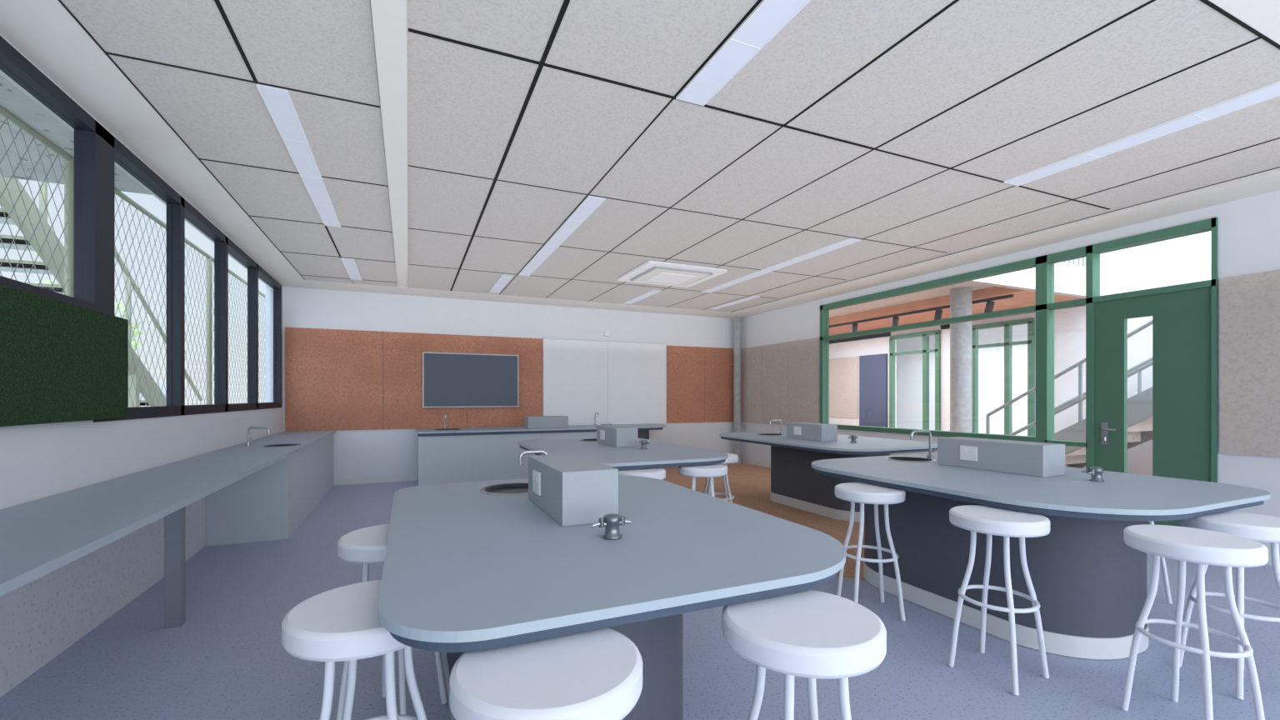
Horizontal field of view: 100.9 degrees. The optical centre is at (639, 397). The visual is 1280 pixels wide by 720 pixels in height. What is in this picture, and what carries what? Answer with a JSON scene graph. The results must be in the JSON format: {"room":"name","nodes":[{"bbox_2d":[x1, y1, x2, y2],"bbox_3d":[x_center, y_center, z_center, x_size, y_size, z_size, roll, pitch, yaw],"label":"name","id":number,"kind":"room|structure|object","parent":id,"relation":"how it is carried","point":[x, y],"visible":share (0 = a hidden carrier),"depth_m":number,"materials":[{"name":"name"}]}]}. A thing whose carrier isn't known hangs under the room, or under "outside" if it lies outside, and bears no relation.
{"room":"science classroom","nodes":[
{"label":"science classroom","id":0,"kind":"room"},
{"bbox_2d":[0,74,152,194],"bbox_3d":[-1.960,-1.675,-1.296,1.370,0.250,11.200,0,0,-24],"label":"concrete slab","id":1,"kind":"object","parent":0,"point":[12,99],"visible":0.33,"depth_m":3.22,"materials":[{"name":"grey concrete"}]},
{"bbox_2d":[0,34,283,509],"bbox_3d":[-2.580,-0.140,1.975,0.120,2.680,11.190,0,0,-24],"label":"wall","id":2,"kind":"structure","parent":0,"point":[37,462],"depth_m":2.92,"materials":[{"name":"paint"}]},
{"bbox_2d":[0,284,128,426],"bbox_3d":[-1.643,-0.165,0.060,0.041,0.560,6.430,0,0,-24],"label":"green pinboard","id":3,"kind":"object","parent":2,"relation":"attached to","point":[61,362],"visible":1,"depth_m":2.40,"materials":[{"name":"green fabric"}]},
{"bbox_2d":[0,496,205,697],"bbox_3d":[-1.918,0.840,0.633,0.015,0.720,7.900,0,0,-24],"label":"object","id":4,"kind":"structure","parent":2,"relation":"attached to","point":[41,618],"depth_m":2.61,"materials":[{"name":"plastic"}]},
{"bbox_2d":[0,35,281,422],"bbox_3d":[-2.588,-0.662,2.059,0.083,1.585,10.450,0,0,-24],"label":"window","id":5,"kind":"structure","parent":2,"relation":"in","point":[97,151],"depth_m":3.33,"materials":[{"name":"black metal"}]},
{"bbox_2d":[265,284,733,479],"bbox_3d":[-1.491,-0.140,8.480,7.500,2.680,0.150,0,0,-24],"label":"wall","id":6,"kind":"structure","parent":0,"point":[357,453],"depth_m":7.80,"materials":[{"name":"paint"}]},
{"bbox_2d":[333,474,417,485],"bbox_3d":[-1.435,1.155,8.416,7.150,0.090,0.012,0,0,-24],"label":"baseboard","id":7,"kind":"structure","parent":6,"relation":"attached to","point":[413,477],"depth_m":7.41,"materials":[{"name":"grey"}]},
{"bbox_2d":[285,326,542,431],"bbox_3d":[-3.117,-0.240,7.674,3.435,1.380,0.020,0,0,-24],"label":"orange pinboard","id":8,"kind":"object","parent":6,"relation":"attached to","point":[333,377],"visible":0.86,"depth_m":7.42,"materials":[{"name":"orange fabric"}]},
{"bbox_2d":[422,351,518,407],"bbox_3d":[-2.509,-0.255,7.900,1.370,0.800,0.055,0,0,-24],"label":"television","id":9,"kind":"object","parent":8,"relation":"attached to","point":[449,379],"visible":1,"depth_m":7.86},
{"bbox_2d":[542,338,666,425],"bbox_3d":[-0.538,-0.245,8.797,2.180,1.390,0.034,0,0,-24],"label":"whiteboard","id":10,"kind":"object","parent":6,"relation":"attached to","point":[625,382],"visible":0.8,"depth_m":8.77,"materials":[{"name":"white plastic"}]},
{"bbox_2d":[604,332,610,336],"bbox_3d":[-0.544,-1.050,8.786,0.100,0.060,0.050,0,0,-24],"label":"wall sensor","id":11,"kind":"object","parent":6,"relation":"attached to","point":[607,334],"visible":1,"depth_m":8.76,"materials":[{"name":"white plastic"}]},
{"bbox_2d":[666,345,733,423],"bbox_3d":[1.105,-0.230,9.526,1.405,1.360,0.020,0,0,-24],"label":"orange pinboard","id":12,"kind":"object","parent":6,"relation":"attached to","point":[700,379],"visible":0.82,"depth_m":9.49,"materials":[{"name":"orange fabric"}]},
{"bbox_2d":[0,0,1279,318],"bbox_3d":[0.726,-1.534,3.425,7.500,0.192,11.190,0,0,-24],"label":"ceiling","id":13,"kind":"structure","parent":0,"point":[450,141],"depth_m":2.89,"materials":[{"name":"tile"}]},
{"bbox_2d":[256,84,341,227],"bbox_3d":[-2.174,-1.461,3.496,0.123,0.014,2.190,0,0,-24],"label":"ceiling light","id":14,"kind":"object","parent":13,"relation":"in","point":[278,102],"depth_m":3.07,"materials":[{"name":"white plastic"}]},
{"bbox_2d":[340,257,362,280],"bbox_3d":[-3.295,-1.461,6.051,0.123,0.014,1.070,0,0,-24],"label":"ceiling light","id":15,"kind":"object","parent":13,"relation":"in","point":[350,265],"depth_m":5.97,"materials":[{"name":"white plastic"}]},
{"bbox_2d":[489,275,512,293],"bbox_3d":[-1.813,-1.461,6.848,0.128,0.014,1.100,0,0,-24],"label":"ceiling light","id":16,"kind":"object","parent":13,"relation":"in","point":[503,279],"depth_m":6.76,"materials":[{"name":"white plastic"}]},
{"bbox_2d":[518,195,605,275],"bbox_3d":[-0.852,-1.461,5.086,0.133,0.014,2.680,0,0,-24],"label":"ceiling light","id":17,"kind":"object","parent":13,"relation":"in","point":[590,203],"depth_m":4.63,"materials":[{"name":"white plastic"}]},
{"bbox_2d":[623,289,661,304],"bbox_3d":[0.017,-1.461,7.705,0.128,0.014,1.100,0,0,-24],"label":"ceiling light","id":18,"kind":"object","parent":13,"relation":"in","point":[652,292],"depth_m":7.63,"materials":[{"name":"white plastic"}]},
{"bbox_2d":[617,260,727,287],"bbox_3d":[0.361,-1.436,6.273,1.000,0.056,0.960,0,0,-24],"label":"air conditioner cassette","id":19,"kind":"object","parent":13,"relation":"attached to","point":[657,272],"visible":1,"depth_m":6.09,"materials":[{"name":"white plastic"}]},
{"bbox_2d":[709,295,759,309],"bbox_3d":[1.433,-1.461,8.162,0.128,0.014,1.200,0,0,-24],"label":"ceiling light","id":20,"kind":"object","parent":13,"relation":"in","point":[752,297],"depth_m":8.06,"materials":[{"name":"white plastic"}]},
{"bbox_2d":[675,0,810,106],"bbox_3d":[0.625,-1.461,1.743,0.153,0.014,1.890,0,0,-24],"label":"ceiling light","id":21,"kind":"object","parent":13,"relation":"in","point":[769,17],"depth_m":2.20,"materials":[{"name":"white plastic"}]},
{"bbox_2d":[701,237,861,292],"bbox_3d":[1.449,-1.461,6.095,0.138,0.014,2.680,0,0,-24],"label":"ceiling light","id":22,"kind":"object","parent":13,"relation":"in","point":[848,241],"depth_m":5.72,"materials":[{"name":"white plastic"}]},
{"bbox_2d":[731,168,1279,314],"bbox_3d":[2.952,-1.455,6.017,0.040,0.024,6.750,0,0,-24],"label":"trim","id":23,"kind":"structure","parent":13,"relation":"attached to","point":[1271,172],"depth_m":4.48,"materials":[{"name":"paint"}]},
{"bbox_2d":[1003,80,1279,186],"bbox_3d":[2.913,-1.461,2.746,0.148,0.014,1.890,0,0,-24],"label":"ceiling light","id":24,"kind":"object","parent":13,"relation":"in","point":[1272,90],"depth_m":2.90,"materials":[{"name":"white plastic"}]},
{"bbox_2d":[0,480,1279,719],"bbox_3d":[0.726,1.250,3.425,7.500,0.100,11.190,0,0,-24],"label":"floor","id":25,"kind":"structure","parent":0,"point":[228,660],"depth_m":2.36,"materials":[{"name":"carpet"}]},
{"bbox_2d":[0,430,335,629],"bbox_3d":[-2.352,0.822,2.384,0.594,0.756,10.255,0,0,-24],"label":"countertop","id":26,"kind":"structure","parent":25,"relation":"on","point":[264,490],"depth_m":2.77,"materials":[{"name":"laminate"}]},
{"bbox_2d":[245,426,269,445],"bbox_3d":[-3.552,0.360,4.905,0.207,0.179,0.073,0,0,9],"label":"sink faucet","id":27,"kind":"object","parent":26,"relation":"on","point":[248,438],"visible":1,"depth_m":4.90,"materials":[{"name":"metal"}]},
{"bbox_2d":[281,580,427,719],"bbox_3d":[-0.664,0.851,1.303,0.364,0.693,0.364,0,0,-24],"label":"stool","id":28,"kind":"object","parent":25,"relation":"on","point":[342,623],"visible":0.8,"depth_m":1.22,"materials":[{"name":"white plastic"}]},
{"bbox_2d":[336,523,447,719],"bbox_3d":[-0.917,0.851,1.967,0.363,0.693,0.363,0,0,-5],"label":"stool","id":29,"kind":"object","parent":25,"relation":"on","point":[366,546],"visible":0.26,"depth_m":1.86,"materials":[{"name":"white plastic"}]},
{"bbox_2d":[449,627,642,719],"bbox_3d":[-0.177,0.852,1.025,0.364,0.693,0.364,0,0,-24],"label":"stool","id":30,"kind":"object","parent":25,"relation":"on","point":[597,674],"visible":0.85,"depth_m":0.95,"materials":[{"name":"white plastic"}]},
{"bbox_2d":[378,475,845,719],"bbox_3d":[-0.251,0.820,2.079,1.330,0.752,1.890,0,0,-24],"label":"lab bench","id":31,"kind":"object","parent":25,"relation":"on","point":[479,565],"visible":0.77,"depth_m":1.48,"materials":[{"name":"laminate"}]},
{"bbox_2d":[518,450,548,464],"bbox_3d":[-0.540,0.360,2.717,0.172,0.179,0.074,0,0,-24],"label":"sink faucet","id":32,"kind":"object","parent":31,"relation":"on","point":[527,452],"visible":0.51,"depth_m":2.70,"materials":[{"name":"metal"}]},
{"bbox_2d":[528,454,618,526],"bbox_3d":[-0.294,0.355,2.137,0.223,0.190,0.570,0,0,-24],"label":"outlet box","id":33,"kind":"object","parent":31,"relation":"on","point":[572,489],"visible":1,"depth_m":1.90,"materials":[{"name":"white plastic"}]},
{"bbox_2d":[532,470,540,495],"bbox_3d":[-0.427,0.350,2.178,0.012,0.090,0.110,0,0,-24],"label":"power outlet","id":34,"kind":"object","parent":33,"relation":"attached to","point":[536,473],"depth_m":2.16,"materials":[{"name":"white plastic"}]},
{"bbox_2d":[591,513,630,539],"bbox_3d":[-0.091,0.412,1.703,0.112,0.074,0.086,0,0,13],"label":"tap","id":35,"kind":"object","parent":31,"relation":"on","point":[611,522],"visible":1,"depth_m":1.68,"materials":[{"name":"metal"}]},
{"bbox_2d":[517,437,728,469],"bbox_3d":[-0.263,0.820,4.782,1.360,0.752,2.230,0,0,-24],"label":"lab bench","id":36,"kind":"object","parent":25,"relation":"on","point":[657,454],"visible":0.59,"depth_m":4.29,"materials":[{"name":"laminate"}]},
{"bbox_2d":[596,422,612,425],"bbox_3d":[-0.363,0.360,5.612,0.202,0.180,0.074,0,0,-24],"label":"sink faucet","id":37,"kind":"object","parent":36,"relation":"on","point":[602,423],"visible":0.42,"depth_m":5.62,"materials":[{"name":"metal"}]},
{"bbox_2d":[596,425,637,447],"bbox_3d":[-0.232,0.365,5.058,0.223,0.170,0.550,0,0,-24],"label":"pod","id":38,"kind":"object","parent":36,"relation":"on","point":[617,436],"visible":1,"depth_m":4.84,"materials":[{"name":"white plastic"}]},
{"bbox_2d":[600,430,604,439],"bbox_3d":[-0.364,0.360,5.096,0.012,0.090,0.110,0,0,-24],"label":"power outlet","id":39,"kind":"object","parent":38,"relation":"attached to","point":[602,432],"depth_m":5.08,"materials":[{"name":"white plastic"}]},
{"bbox_2d":[636,440,650,449],"bbox_3d":[0.031,0.412,4.661,0.112,0.074,0.086,0,0,13],"label":"tap","id":40,"kind":"object","parent":36,"relation":"on","point":[643,443],"visible":1,"depth_m":4.64,"materials":[{"name":"metal"}]},
{"bbox_2d":[618,467,665,479],"bbox_3d":[-0.001,0.852,3.712,0.364,0.693,0.364,0,0,-24],"label":"stool","id":41,"kind":"object","parent":25,"relation":"on","point":[657,472],"visible":0.12,"depth_m":3.59,"materials":[{"name":"white plastic"}]},
{"bbox_2d":[678,463,727,496],"bbox_3d":[0.466,0.851,3.917,0.363,0.693,0.363,0,0,-5],"label":"stool","id":42,"kind":"object","parent":25,"relation":"on","point":[711,471],"visible":0.36,"depth_m":3.79,"materials":[{"name":"white plastic"}]},
{"bbox_2d":[660,462,864,579],"bbox_3d":[1.561,1.198,6.482,3.165,0.004,5.920,0,0,-24],"label":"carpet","id":43,"kind":"object","parent":25,"relation":"on","point":[749,484],"visible":0.06,"depth_m":6.09,"materials":[{"name":"brown carpet"}]},
{"bbox_2d":[415,423,665,485],"bbox_3d":[-1.345,0.820,7.985,3.750,0.752,0.805,0,0,-24],"label":"bench","id":44,"kind":"object","parent":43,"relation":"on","point":[457,454],"visible":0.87,"depth_m":7.24,"materials":[{"name":"laminate"}]},
{"bbox_2d":[443,413,448,428],"bbox_3d":[-2.756,0.335,7.517,0.074,0.229,0.182,0,0,-24],"label":"sink faucet","id":45,"kind":"object","parent":44,"relation":"on","point":[445,414],"visible":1,"depth_m":7.56,"materials":[{"name":"metal"}]},
{"bbox_2d":[525,415,568,428],"bbox_3d":[-1.402,0.365,7.929,0.600,0.170,0.250,0,0,-24],"label":"pod","id":46,"kind":"object","parent":44,"relation":"on","point":[531,422],"visible":0.99,"depth_m":7.82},
{"bbox_2d":[594,412,599,425],"bbox_3d":[-0.677,0.345,8.429,0.074,0.209,0.182,0,0,-24],"label":"sink faucet","id":47,"kind":"object","parent":44,"relation":"on","point":[597,413],"visible":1,"depth_m":8.47,"materials":[{"name":"metal"}]},
{"bbox_2d":[703,453,738,502],"bbox_3d":[0.683,0.851,4.667,0.364,0.693,0.364,0,0,-24],"label":"stool","id":48,"kind":"object","parent":43,"relation":"on","point":[732,458],"visible":0.34,"depth_m":4.59,"materials":[{"name":"white plastic"}]},
{"bbox_2d":[733,315,740,464],"bbox_3d":[1.765,-0.135,9.597,0.130,2.662,0.130,0,0,-24],"label":"column","id":49,"kind":"structure","parent":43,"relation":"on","point":[737,320],"depth_m":9.54,"materials":[{"name":"paint"}]},
{"bbox_2d":[719,430,937,521],"bbox_3d":[1.936,0.820,5.844,1.360,0.752,2.350,0,0,-24],"label":"lab bench","id":50,"kind":"object","parent":43,"relation":"on","point":[794,482],"visible":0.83,"depth_m":5.47,"materials":[{"name":"laminate"}]},
{"bbox_2d":[769,419,784,434],"bbox_3d":[1.672,0.360,6.449,0.202,0.180,0.074,0,0,-24],"label":"sink faucet","id":51,"kind":"object","parent":50,"relation":"on","point":[782,429],"visible":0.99,"depth_m":6.48,"materials":[{"name":"metal"}]},
{"bbox_2d":[786,422,837,441],"bbox_3d":[1.837,0.365,5.692,0.223,0.170,0.550,0,0,-24],"label":"pod","id":52,"kind":"object","parent":50,"relation":"on","point":[806,431],"visible":1,"depth_m":5.53,"materials":[{"name":"white plastic"}]},
{"bbox_2d":[793,426,800,434],"bbox_3d":[1.706,0.360,5.730,0.012,0.090,0.110,0,0,-24],"label":"power outlet","id":53,"kind":"object","parent":52,"relation":"attached to","point":[797,430],"depth_m":5.73,"materials":[{"name":"white plastic"}]},
{"bbox_2d":[847,435,858,442],"bbox_3d":[2.146,0.412,5.315,0.112,0.074,0.086,0,0,13],"label":"tap","id":54,"kind":"object","parent":50,"relation":"on","point":[852,437],"visible":1,"depth_m":5.29,"materials":[{"name":"metal"}]},
{"bbox_2d":[721,589,886,719],"bbox_3d":[0.376,0.851,1.235,0.364,0.693,0.364,0,0,-24],"label":"stool","id":55,"kind":"object","parent":25,"relation":"on","point":[812,635],"visible":0.94,"depth_m":1.15,"materials":[{"name":"white plastic"}]},
{"bbox_2d":[835,482,905,620],"bbox_3d":[1.287,0.851,2.967,0.366,0.693,0.366,0,0,-24],"label":"stool","id":56,"kind":"object","parent":25,"relation":"on","point":[861,492],"visible":0.9,"depth_m":2.89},
{"bbox_2d":[948,505,1049,694],"bbox_3d":[1.560,0.852,2.306,0.364,0.693,0.364,0,0,-24],"label":"stool","id":57,"kind":"object","parent":25,"relation":"on","point":[990,521],"visible":1,"depth_m":2.26,"materials":[{"name":"white plastic"}]},
{"bbox_2d":[811,454,1269,659],"bbox_3d":[2.095,0.820,3.130,1.490,0.752,1.910,0,0,-24],"label":"lab bench","id":58,"kind":"object","parent":25,"relation":"on","point":[1090,587],"visible":0.84,"depth_m":2.54,"materials":[{"name":"laminate"}]},
{"bbox_2d":[910,430,936,458],"bbox_3d":[2.074,0.345,3.894,0.198,0.209,0.073,0,0,-3],"label":"sink faucet","id":59,"kind":"object","parent":58,"relation":"on","point":[929,456],"visible":0.99,"depth_m":3.89,"materials":[{"name":"metal"}]},
{"bbox_2d":[937,436,1064,477],"bbox_3d":[2.228,0.360,3.308,0.223,0.180,0.650,0,0,-24],"label":"outlet box","id":60,"kind":"object","parent":58,"relation":"on","point":[1029,458],"visible":1,"depth_m":3.17,"materials":[{"name":"white plastic"}]},
{"bbox_2d":[960,445,977,461],"bbox_3d":[2.089,0.355,3.361,0.012,0.090,0.110,0,0,-24],"label":"power outlet","id":61,"kind":"object","parent":60,"relation":"attached to","point":[967,453],"depth_m":3.36,"materials":[{"name":"white plastic"}]},
{"bbox_2d":[1080,466,1104,481],"bbox_3d":[2.461,0.412,2.854,0.112,0.074,0.086,0,0,13],"label":"tap","id":62,"kind":"object","parent":58,"relation":"on","point":[1097,472],"visible":1,"depth_m":2.83,"materials":[{"name":"metal"}]},
{"bbox_2d":[1148,520,1172,604],"bbox_3d":[2.961,0.851,3.209,0.371,0.693,0.371,0,0,-24],"label":"stool","id":63,"kind":"object","parent":25,"relation":"on","point":[1162,559],"visible":0.08,"depth_m":3.08,"materials":[{"name":"white metal"}]},
{"bbox_2d":[1120,524,1268,719],"bbox_3d":[2.014,0.851,1.931,0.364,0.693,0.364,0,0,-24],"label":"stool","id":64,"kind":"object","parent":25,"relation":"on","point":[1183,544],"visible":1,"depth_m":1.87,"materials":[{"name":"white plastic"}]},
{"bbox_2d":[1178,510,1279,699],"bbox_3d":[2.521,0.851,2.219,0.371,0.693,0.371,0,0,-24],"label":"stool","id":65,"kind":"object","parent":25,"relation":"on","point":[1258,527],"visible":0.67,"depth_m":2.15,"materials":[{"name":"white plastic"}]},
{"bbox_2d":[829,282,1083,335],"bbox_3d":[4.690,-1.585,10.956,5.810,0.330,7.700,0,0,-24],"label":"ceiling","id":66,"kind":"structure","parent":0,"point":[938,297],"depth_m":8.53,"materials":[{"name":"orange wood"}]},
{"bbox_2d":[829,294,1013,332],"bbox_3d":[4.175,-1.306,9.529,0.153,0.229,4.900,0,0,-24],"label":"track","id":67,"kind":"object","parent":66,"relation":"attached to","point":[990,303],"visible":0.69,"depth_m":8.45,"materials":[{"name":"black metal"}]},
{"bbox_2d":[740,190,1279,565],"bbox_3d":[4.061,-0.140,4.969,0.150,2.680,11.040,0,0,-24],"label":"wall","id":68,"kind":"structure","parent":0,"point":[1249,227],"depth_m":4.01,"materials":[{"name":"paint"}]},
{"bbox_2d":[740,457,770,468],"bbox_3d":[2.853,1.155,7.524,0.012,0.090,5.090,0,0,-24],"label":"baseboard","id":69,"kind":"structure","parent":68,"relation":"attached to","point":[757,462],"depth_m":9.33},
{"bbox_2d":[740,337,819,424],"bbox_3d":[2.259,-0.225,8.869,0.020,1.350,2.090,0,0,-24],"label":"tan pinboard","id":70,"kind":"object","parent":68,"relation":"attached to","point":[779,381],"visible":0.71,"depth_m":8.69,"materials":[{"name":"beige fabric"}]},
{"bbox_2d":[820,217,1218,482],"bbox_3d":[3.584,-0.085,5.969,0.120,2.570,4.225,0,0,-24],"label":"window","id":71,"kind":"structure","parent":68,"relation":"in","point":[1045,307],"depth_m":5.09,"materials":[{"name":"green metal"}]},
{"bbox_2d":[1094,286,1210,526],"bbox_3d":[4.225,0.170,4.391,0.114,2.040,0.770,0,0,-24],"label":"door","id":72,"kind":"structure","parent":71,"relation":"attached to","point":[1181,319],"depth_m":4.30,"materials":[{"name":"wood"}]},
{"bbox_2d":[1219,270,1279,457],"bbox_3d":[4.865,-0.240,2.925,0.020,1.320,2.350,0,0,-24],"label":"tan pinboard","id":73,"kind":"object","parent":68,"relation":"attached to","point":[1249,304],"visible":1,"depth_m":3.85,"materials":[{"name":"beige fabric"}]},
{"bbox_2d":[829,230,1210,475],"bbox_3d":[5.825,-1.550,8.368,5.810,5.700,13.650,0,0,-24],"label":"wall","id":74,"kind":"structure","parent":0,"point":[1187,259],"depth_m":9.64,"materials":[{"name":"paint"}]},
{"bbox_2d":[859,353,887,427],"bbox_3d":[4.915,0.150,11.141,0.050,2.100,0.700,0,0,-24],"label":"door","id":75,"kind":"structure","parent":74,"relation":"in","point":[872,368],"depth_m":11.10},
{"bbox_2d":[889,317,1034,436],"bbox_3d":[5.643,-0.025,9.517,0.080,2.450,2.700,0,0,-24],"label":"window","id":76,"kind":"structure","parent":74,"relation":"in","point":[1007,325],"depth_m":9.12,"materials":[{"name":"green metal"}]},
{"bbox_2d":[965,262,1104,298],"bbox_3d":[5.066,-1.600,6.862,3.210,0.400,0.100,0,0,-24],"label":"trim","id":77,"kind":"structure","parent":74,"relation":"attached to","point":[1069,279],"depth_m":7.02,"materials":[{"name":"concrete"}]},
{"bbox_2d":[1063,257,1084,266],"bbox_3d":[5.080,-2.270,6.841,3.100,0.940,0.050,0,0,-24],"label":"balustrade","id":78,"kind":"object","parent":77,"relation":"on","point":[1078,259],"visible":0.07,"depth_m":7.25,"materials":[{"name":"grey metal"}]},
{"bbox_3d":[4.939,1.250,7.898,3.810,0.100,13.500,0,0,-24],"label":"floor","id":79,"kind":"structure","parent":0,"visible":0},
{"bbox_2d":[950,286,972,432],"bbox_3d":[4.566,-0.175,7.516,0.270,2.750,0.270,0,0,-24],"label":"column","id":80,"kind":"structure","parent":79,"relation":"on","point":[961,297],"depth_m":7.41,"materials":[{"name":"concrete"}]},
{"bbox_2d":[985,320,1152,468],"bbox_3d":[6.385,-0.578,5.733,1.382,3.757,4.672,0,0,-24],"label":"staircase","id":81,"kind":"structure","parent":79,"relation":"on","point":[1140,405],"depth_m":6.49,"materials":[{"name":"metal"}]},
{"label":"outside","id":82,"kind":"structure","parent":0,"visible":0},
{"bbox_3d":[-24.119,1.300,3.073,38.290,0.100,65.000,0,0,-24],"label":"ground","id":83,"kind":"structure","parent":82,"visible":0},
{"bbox_2d":[24,279,143,349],"bbox_3d":[-14.534,-0.844,13.251,3.009,4.212,2.970,0,0,-24],"label":"tree","id":84,"kind":"object","parent":83,"relation":"on","point":[136,334],"visible":0.02,"depth_m":13.95,"materials":[{"name":"green plant"}]},
{"bbox_2d":[0,176,202,407],"bbox_3d":[-6.360,-1.352,5.291,1.400,5.203,6.537,0,0,-24],"label":"staircase","id":85,"kind":"structure","parent":83,"relation":"on","point":[5,200],"depth_m":4.91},
{"bbox_2d":[0,105,265,406],"bbox_3d":[-4.281,-0.155,4.783,0.050,2.810,8.248,0,0,-24],"label":"screen","id":86,"kind":"object","parent":83,"relation":"on","point":[68,172],"visible":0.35,"depth_m":4.20,"materials":[{"name":"metal"}]},
{"bbox_2d":[140,380,166,406],"bbox_3d":[-22.569,0.125,16.856,0.200,2.250,41.000,0,0,-24],"label":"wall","id":87,"kind":"structure","parent":83,"relation":"on","point":[160,382],"depth_m":32.22,"materials":[{"name":"white"}]}
]}

